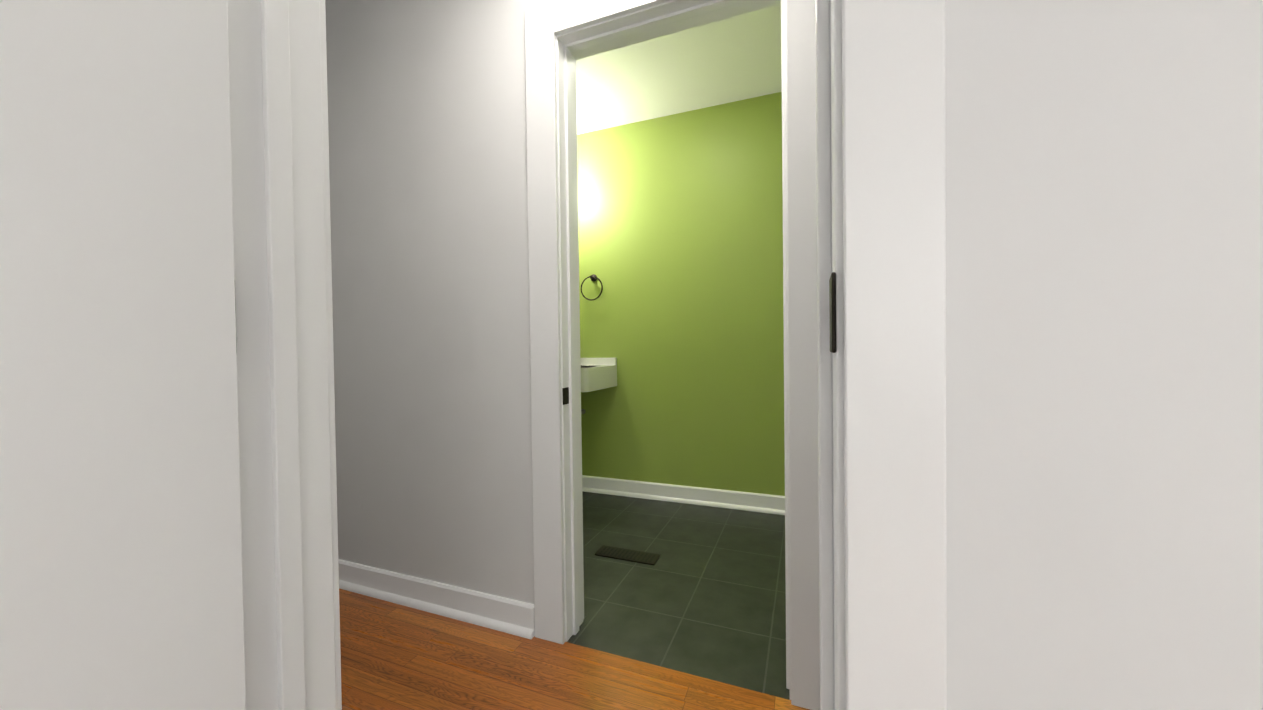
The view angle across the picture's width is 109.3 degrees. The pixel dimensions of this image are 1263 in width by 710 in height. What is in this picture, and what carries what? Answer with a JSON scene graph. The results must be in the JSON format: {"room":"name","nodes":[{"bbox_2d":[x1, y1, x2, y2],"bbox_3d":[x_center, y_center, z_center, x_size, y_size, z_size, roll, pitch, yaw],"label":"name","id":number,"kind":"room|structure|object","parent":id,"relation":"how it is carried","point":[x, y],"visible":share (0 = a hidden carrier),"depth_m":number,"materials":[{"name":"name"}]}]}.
{"room":"hallway","nodes":[
{"label":"hallway","id":0,"kind":"room"},
{"bbox_2d":[0,0,245,709],"bbox_3d":[-0.638,-0.036,0.236,0.159,2.012,0.703,0,1,26],"label":"door","id":1,"kind":"structure","parent":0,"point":[121,579],"depth_m":0.45,"materials":[{"name":"white paint"}]},
{"bbox_2d":[325,0,546,603],"bbox_3d":[0.344,-0.268,1.311,4.120,2.440,0.120,0,1,21],"label":"wall","id":2,"kind":"structure","parent":0,"point":[427,133],"depth_m":1.67,"materials":[{"name":"white paint"}]},
{"bbox_2d":[525,0,819,709],"bbox_3d":[0.119,-0.101,1.403,0.930,2.110,0.152,0,1,21],"label":"door frame","id":3,"kind":"structure","parent":2,"relation":"attached to","point":[562,37],"depth_m":1.46,"materials":[{"name":"white paint"}]},
{"bbox_2d":[339,589,809,709],"bbox_3d":[-0.525,1.029,-0.926,4.120,0.060,4.730,0,1,21],"label":"floor","id":4,"kind":"structure","parent":0,"point":[394,656],"depth_m":1.35,"materials":[{"name":"brown wood"}]},
{"bbox_2d":[567,491,789,699],"bbox_3d":[0.626,0.969,2.005,4.120,0.058,1.570,0,1,21],"label":"floor","id":5,"kind":"structure","parent":0,"point":[704,596],"depth_m":1.80,"materials":[{"name":"grey tile"}]},
{"bbox_2d":[594,545,660,564],"bbox_3d":[-0.020,0.943,2.113,0.300,0.007,0.100,0,1,21],"label":"floor vent","id":6,"kind":"object","parent":5,"relation":"in","point":[629,555],"visible":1,"depth_m":2.10,"materials":[{"name":"brown metal"}]},
{"bbox_2d":[576,3,781,134],"bbox_3d":[-0.271,-1.506,-0.235,4.120,0.100,6.300,0,1,21],"label":"ceiling","id":7,"kind":"structure","parent":0,"point":[730,59],"depth_m":2.38,"materials":[{"name":"white paint"}]},
{"bbox_2d":[577,92,784,495],"bbox_3d":[0.279,-0.292,2.894,2.240,2.440,0.120,0,1,21],"label":"wall","id":8,"kind":"structure","parent":0,"point":[680,221],"depth_m":2.78,"materials":[{"name":"green paint"}]},
{"bbox_2d":[581,274,602,300],"bbox_3d":[-0.262,-0.455,3.013,0.165,0.180,0.048,0,1,21],"label":"towel ring","id":9,"kind":"object","parent":8,"relation":"attached to","point":[593,277],"visible":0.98,"depth_m":3.00,"materials":[{"name":"brown metal"}]},
{"bbox_2d":[580,358,616,414],"bbox_3d":[-0.416,0.191,2.876,0.515,0.438,0.440,0,1,21],"label":"wall-mounted sink","id":10,"kind":"object","parent":8,"relation":"attached to","point":[598,373],"visible":0.27,"depth_m":2.80,"materials":[{"name":"white ceramic"}]},
{"bbox_2d":[582,475,784,514],"bbox_3d":[0.266,0.878,2.843,2.000,0.102,0.030,0,1,21],"label":"baseboard","id":11,"kind":"structure","parent":8,"relation":"attached to","point":[753,502],"depth_m":2.78,"materials":[{"name":"white paint"}]},
{"bbox_2d":[945,0,1262,709],"bbox_3d":[-0.003,-0.249,0.427,4.120,2.440,0.120,0,1,21],"label":"wall","id":12,"kind":"structure","parent":0,"point":[1104,354],"depth_m":0.26,"materials":[{"name":"white paint"}]},
{"bbox_2d":[227,0,946,709],"bbox_3d":[-0.159,-0.074,0.492,0.814,2.092,0.144,0,1,21],"label":"door frame","id":13,"kind":"structure","parent":12,"relation":"attached to","point":[881,234],"depth_m":0.33,"materials":[{"name":"white paint"}]},
{"bbox_3d":[0.171,-0.259,0.869,4.120,2.440,0.830,0,1,21],"label":"wall","id":14,"kind":"structure","parent":0,"visible":0},
{"bbox_2d":[338,559,534,638],"bbox_3d":[-0.903,0.911,1.744,1.225,0.102,0.030,0,1,21],"label":"baseboard","id":15,"kind":"structure","parent":14,"relation":"attached to","point":[505,615],"depth_m":1.62,"materials":[{"name":"white paint"}]}
]}

